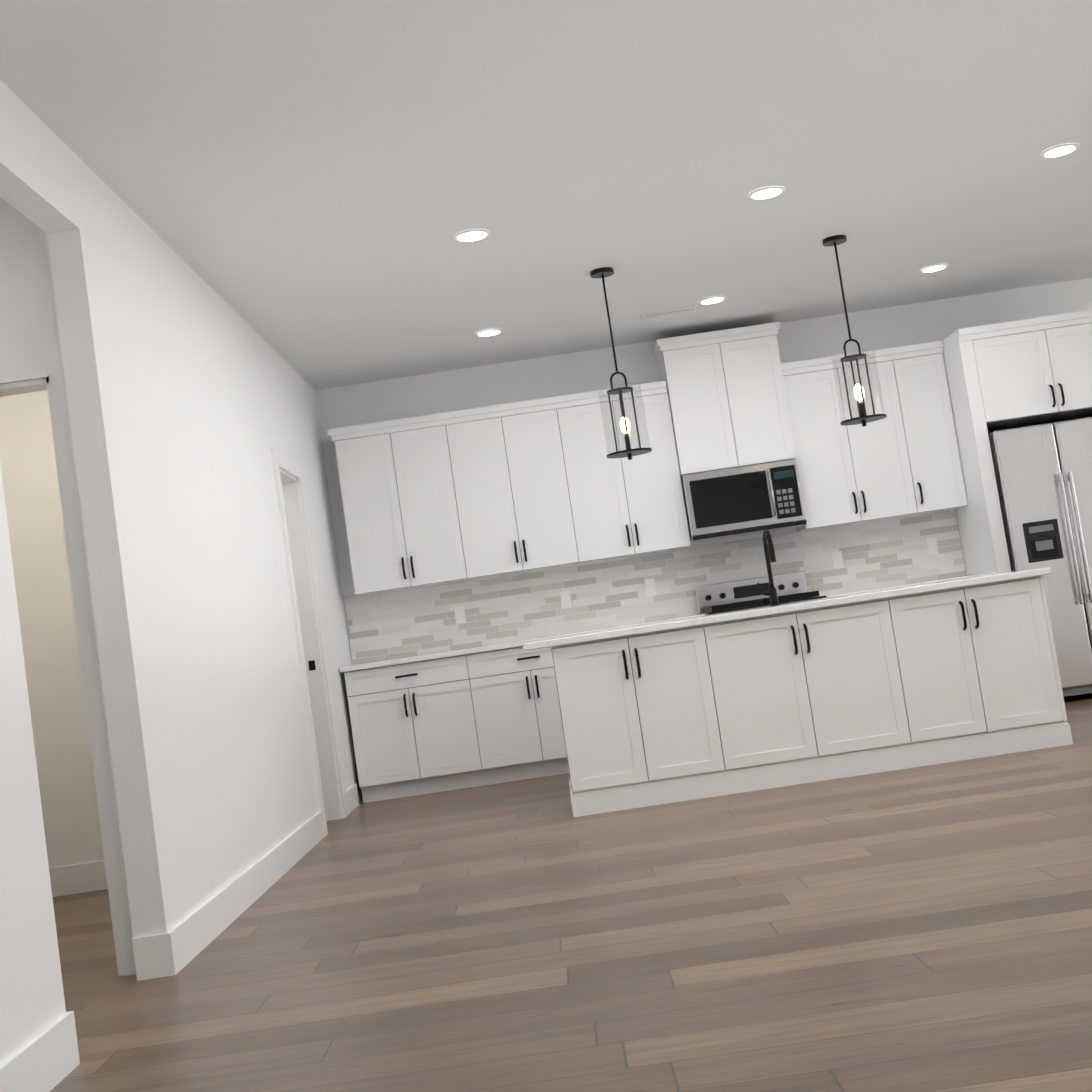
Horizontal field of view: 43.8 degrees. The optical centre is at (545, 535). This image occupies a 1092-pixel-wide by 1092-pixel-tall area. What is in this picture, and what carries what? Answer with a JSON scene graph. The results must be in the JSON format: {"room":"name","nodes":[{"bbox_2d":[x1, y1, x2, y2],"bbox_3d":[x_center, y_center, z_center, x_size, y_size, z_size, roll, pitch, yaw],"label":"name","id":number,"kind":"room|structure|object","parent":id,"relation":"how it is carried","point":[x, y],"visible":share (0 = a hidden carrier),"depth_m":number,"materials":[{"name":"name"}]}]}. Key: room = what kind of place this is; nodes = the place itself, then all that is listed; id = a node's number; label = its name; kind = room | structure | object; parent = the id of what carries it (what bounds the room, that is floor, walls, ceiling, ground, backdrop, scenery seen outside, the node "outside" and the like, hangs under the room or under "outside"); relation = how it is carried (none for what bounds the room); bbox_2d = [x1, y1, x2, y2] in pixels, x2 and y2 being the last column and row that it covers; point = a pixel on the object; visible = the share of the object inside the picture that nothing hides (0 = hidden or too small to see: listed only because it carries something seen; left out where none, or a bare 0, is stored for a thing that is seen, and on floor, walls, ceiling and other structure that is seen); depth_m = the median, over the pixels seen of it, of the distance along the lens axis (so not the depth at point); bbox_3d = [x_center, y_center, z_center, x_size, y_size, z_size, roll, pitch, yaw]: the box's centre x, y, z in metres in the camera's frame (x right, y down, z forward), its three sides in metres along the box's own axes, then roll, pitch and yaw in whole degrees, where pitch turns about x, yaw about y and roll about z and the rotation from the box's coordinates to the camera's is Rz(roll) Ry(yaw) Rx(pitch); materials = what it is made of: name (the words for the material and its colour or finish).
{"room":"kitchen","nodes":[
{"label":"kitchen","id":0,"kind":"room"},
{"bbox_2d":[0,197,103,867],"bbox_3d":[-2.815,0.269,4.824,2.505,2.870,0.115,-8,-4,0],"label":"wall","id":1,"kind":"structure","parent":0,"point":[61,738],"depth_m":4.75,"materials":[{"name":"paint"}]},
{"bbox_2d":[0,349,135,975],"bbox_3d":[-1.952,0.486,4.796,0.870,2.190,0.133,-8,-4,0],"label":"door frame","id":2,"kind":"structure","parent":1,"relation":"attached to","point":[31,372],"depth_m":4.74,"materials":[{"name":"paint"}]},
{"bbox_2d":[0,80,362,1064],"bbox_3d":[-1.528,-0.039,3.026,0.115,2.870,13.300,-8,-4,0],"label":"wall","id":3,"kind":"structure","parent":0,"point":[190,392],"depth_m":5.20,"materials":[{"name":"paint"}]},
{"bbox_2d":[0,784,358,1091],"bbox_3d":[-0.385,1.171,2.940,14.600,0.140,13.100,-8,-4,0],"label":"baseboard","id":4,"kind":"structure","parent":3,"relation":"attached to","point":[47,1060],"depth_m":4.85,"materials":[{"name":"paint"}]},
{"bbox_2d":[271,448,347,836],"bbox_3d":[-1.443,0.628,8.017,0.133,2.190,0.830,-8,-4,0],"label":"door frame","id":5,"kind":"structure","parent":3,"relation":"attached to","point":[327,769],"depth_m":8.30,"materials":[{"name":"paint"}]},
{"bbox_2d":[308,660,315,670],"bbox_3d":[-1.432,0.798,8.314,0.040,0.060,0.002,-8,-4,0],"label":"strike plate","id":6,"kind":"object","parent":5,"relation":"attached to","point":[312,665],"depth_m":8.31,"materials":[{"name":"black metal"}]},
{"bbox_2d":[0,0,1091,389],"bbox_3d":[-1.751,-1.970,3.206,16.800,1.030,13.600,-8,-4,0],"label":"ceiling","id":7,"kind":"structure","parent":0,"point":[306,190],"depth_m":5.61,"materials":[{"name":"paint"}]},
{"bbox_2d":[453,229,490,241],"bbox_3d":[-0.353,-1.427,6.480,0.180,0.008,0.180,-8,-4,0],"label":"recessed light","id":8,"kind":"object","parent":7,"relation":"in","point":[471,235],"visible":0.9,"depth_m":6.46,"materials":[{"name":"white plastic"}]},
{"bbox_2d":[475,328,502,335],"bbox_3d":[-0.361,-1.283,8.615,0.180,0.008,0.180,-8,-4,0],"label":"recessed light","id":9,"kind":"object","parent":7,"relation":"in","point":[489,332],"visible":1,"depth_m":8.59,"materials":[{"name":"white plastic"}]},
{"bbox_2d":[590,267,651,459],"bbox_3d":[0.384,-0.936,7.465,0.250,1.060,0.250,-8,-4,0],"label":"pendant light","id":10,"kind":"object","parent":7,"relation":"hanging from","point":[629,452],"visible":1,"depth_m":7.44,"materials":[{"name":"black metal"}]},
{"bbox_2d":[641,307,697,319],"bbox_3d":[0.798,-1.436,8.819,0.360,0.012,0.140,-8,-4,0],"label":"ceiling vent","id":11,"kind":"object","parent":7,"relation":"in","point":[669,313],"visible":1,"depth_m":8.78,"materials":[{"name":"white plastic"}]},
{"bbox_2d":[698,296,725,304],"bbox_3d":[1.054,-1.488,8.621,0.180,0.008,0.180,-8,-4,0],"label":"recessed light","id":12,"kind":"object","parent":7,"relation":"in","point":[714,299],"visible":0.94,"depth_m":8.60,"materials":[{"name":"white plastic"}]},
{"bbox_2d":[748,186,784,199],"bbox_3d":[1.053,-1.631,6.486,0.180,0.008,0.180,-8,-4,0],"label":"recessed light","id":13,"kind":"object","parent":7,"relation":"in","point":[766,192],"visible":0.98,"depth_m":6.47,"materials":[{"name":"white plastic"}]},
{"bbox_2d":[822,235,886,426],"bbox_3d":[1.674,-1.122,7.501,0.250,1.060,0.250,-8,-4,0],"label":"pendant light","id":14,"kind":"object","parent":7,"relation":"hanging from","point":[863,418],"visible":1,"depth_m":7.48,"materials":[{"name":"black metal"}]},
{"bbox_2d":[920,264,948,272],"bbox_3d":[2.464,-1.693,8.627,0.180,0.008,0.180,-8,-4,0],"label":"recessed light","id":15,"kind":"object","parent":7,"relation":"in","point":[933,268],"visible":0.98,"depth_m":8.61,"materials":[{"name":"white plastic"}]},
{"bbox_2d":[1040,143,1079,157],"bbox_3d":[2.455,-1.835,6.492,0.180,0.008,0.180,-8,-4,0],"label":"recessed light","id":16,"kind":"object","parent":7,"relation":"in","point":[1059,150],"visible":0.96,"depth_m":6.47,"materials":[{"name":"white plastic"}]},
{"bbox_2d":[50,693,1091,1091],"bbox_3d":[-1.258,1.422,2.978,16.800,0.100,13.600,-8,-4,0],"label":"floor","id":17,"kind":"structure","parent":0,"point":[922,929],"depth_m":4.04,"materials":[{"name":"brown wood"}]},
{"bbox_2d":[344,652,494,802],"bbox_3d":[-0.835,1.286,9.197,0.870,0.870,0.597,-8,-4,0],"label":"base cabinet","id":18,"kind":"object","parent":17,"relation":"on","point":[455,719],"depth_m":8.91,"materials":[{"name":"paint"}]},
{"bbox_2d":[340,614,705,671],"bbox_3d":[-0.149,0.730,9.215,2.425,0.034,0.627,-8,-4,0],"label":"countertop","id":19,"kind":"structure","parent":18,"relation":"on","point":[514,644],"depth_m":8.90,"materials":[{"name":"white stone"}]},
{"bbox_2d":[826,572,994,597],"bbox_3d":[2.401,0.359,9.226,1.109,0.034,0.627,-8,-4,0],"label":"countertop","id":20,"kind":"structure","parent":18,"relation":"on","point":[990,572],"depth_m":8.92,"materials":[{"name":"white stone"}]},
{"bbox_2d":[479,647,568,783],"bbox_3d":[-0.062,1.174,9.200,0.928,0.870,0.597,-8,-4,0],"label":"base cabinet","id":21,"kind":"object","parent":17,"relation":"on","point":[525,732],"depth_m":8.91,"materials":[{"name":"paint"}]},
{"bbox_2d":[694,571,825,614],"bbox_3d":[1.499,0.828,9.155,0.778,1.100,0.708,-8,-4,0],"label":"range","id":22,"kind":"object","parent":17,"relation":"on","point":[730,596],"visible":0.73,"depth_m":9.47,"materials":[{"name":"silver metal"}]},
{"bbox_2d":[547,573,1072,816],"bbox_3d":[1.348,0.840,7.278,2.564,0.870,0.814,-8,-4,0],"label":"kitchen island","id":23,"kind":"object","parent":17,"relation":"on","point":[774,694],"depth_m":6.92,"materials":[{"name":"paint"}]},
{"bbox_2d":[523,567,1050,649],"bbox_3d":[1.231,0.413,7.484,2.716,0.035,1.155,-8,-4,0],"label":"island countertop","id":24,"kind":"structure","parent":23,"relation":"on","point":[542,643],"depth_m":6.91,"materials":[{"name":"white stone"}]},
{"bbox_2d":[942,310,1091,574],"bbox_3d":[3.466,-0.174,9.215,1.144,2.520,0.709,-8,-4,0],"label":"tall cabinet","id":25,"kind":"object","parent":17,"relation":"on","point":[1018,373],"visible":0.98,"depth_m":8.97,"materials":[{"name":"paint"}]},
{"bbox_2d":[988,417,1091,696],"bbox_3d":[3.518,0.170,9.132,0.935,1.815,0.735,-8,-4,0],"label":"refrigerator","id":26,"kind":"object","parent":17,"relation":"on","point":[1043,474],"visible":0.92,"depth_m":8.84,"materials":[{"name":"grey metal"}]},
{"bbox_2d":[315,278,1091,664],"bbox_3d":[1.632,-0.056,9.635,10.400,2.870,0.120,-8,-4,0],"label":"wall","id":27,"kind":"structure","parent":0,"point":[581,372],"depth_m":9.66,"materials":[{"name":"paint"}]},
{"bbox_2d":[331,414,478,595],"bbox_3d":[-0.968,-0.187,9.441,0.831,1.101,0.308,-8,-4,0],"label":"upper cabinet","id":28,"kind":"object","parent":27,"relation":"attached to","point":[407,520],"depth_m":9.29,"materials":[{"name":"paint"}]},
{"bbox_2d":[455,398,590,577],"bbox_3d":[-0.234,-0.294,9.444,0.889,1.101,0.308,-8,-4,0],"label":"upper cabinet","id":29,"kind":"object","parent":27,"relation":"attached to","point":[487,491],"depth_m":9.30,"materials":[{"name":"paint"}]},
{"bbox_2d":[567,386,690,561],"bbox_3d":[0.501,-0.401,9.447,0.832,1.101,0.308,-8,-4,0],"label":"upper cabinet","id":30,"kind":"object","parent":27,"relation":"attached to","point":[636,506],"depth_m":9.30,"materials":[{"name":"paint"}]},
{"bbox_2d":[344,509,965,664],"bbox_3d":[0.766,0.363,9.544,4.345,0.470,0.016,-8,-4,0],"label":"tile backsplash","id":31,"kind":"structure","parent":27,"relation":"attached to","point":[612,593],"depth_m":9.54,"materials":[{"name":"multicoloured tile"}]},
{"bbox_2d":[655,334,750,477],"bbox_3d":[1.082,-0.872,9.451,0.453,0.896,0.357,-8,-4,0],"label":"upper cabinet","id":32,"kind":"object","parent":27,"relation":"attached to","point":[698,374],"depth_m":9.28,"materials":[{"name":"paint"}]},
{"bbox_2d":[681,459,806,542],"bbox_3d":[1.345,-0.230,9.362,0.778,0.450,0.445,-8,-4,0],"label":"microwave","id":33,"kind":"object","parent":32,"relation":"attached to","point":[740,501],"visible":1,"depth_m":9.19,"materials":[{"name":"silver metal"}]},
{"bbox_2d":[731,326,798,464],"bbox_3d":[1.414,-0.921,9.452,0.454,0.896,0.357,-8,-4,0],"label":"upper cabinet","id":34,"kind":"object","parent":27,"relation":"attached to","point":[761,377],"depth_m":9.28,"materials":[{"name":"paint"}]},
{"bbox_2d":[783,350,930,531],"bbox_3d":[2.105,-0.634,9.454,0.832,1.101,0.308,-8,-4,0],"label":"upper cabinet","id":35,"kind":"object","parent":27,"relation":"attached to","point":[849,474],"depth_m":9.30,"materials":[{"name":"paint"}]},
{"bbox_2d":[903,346,967,512],"bbox_3d":[2.601,-0.706,9.456,0.407,1.101,0.308,-8,-4,0],"label":"upper cabinet","id":36,"kind":"object","parent":27,"relation":"attached to","point":[935,431],"depth_m":9.31,"materials":[{"name":"paint"}]}
]}

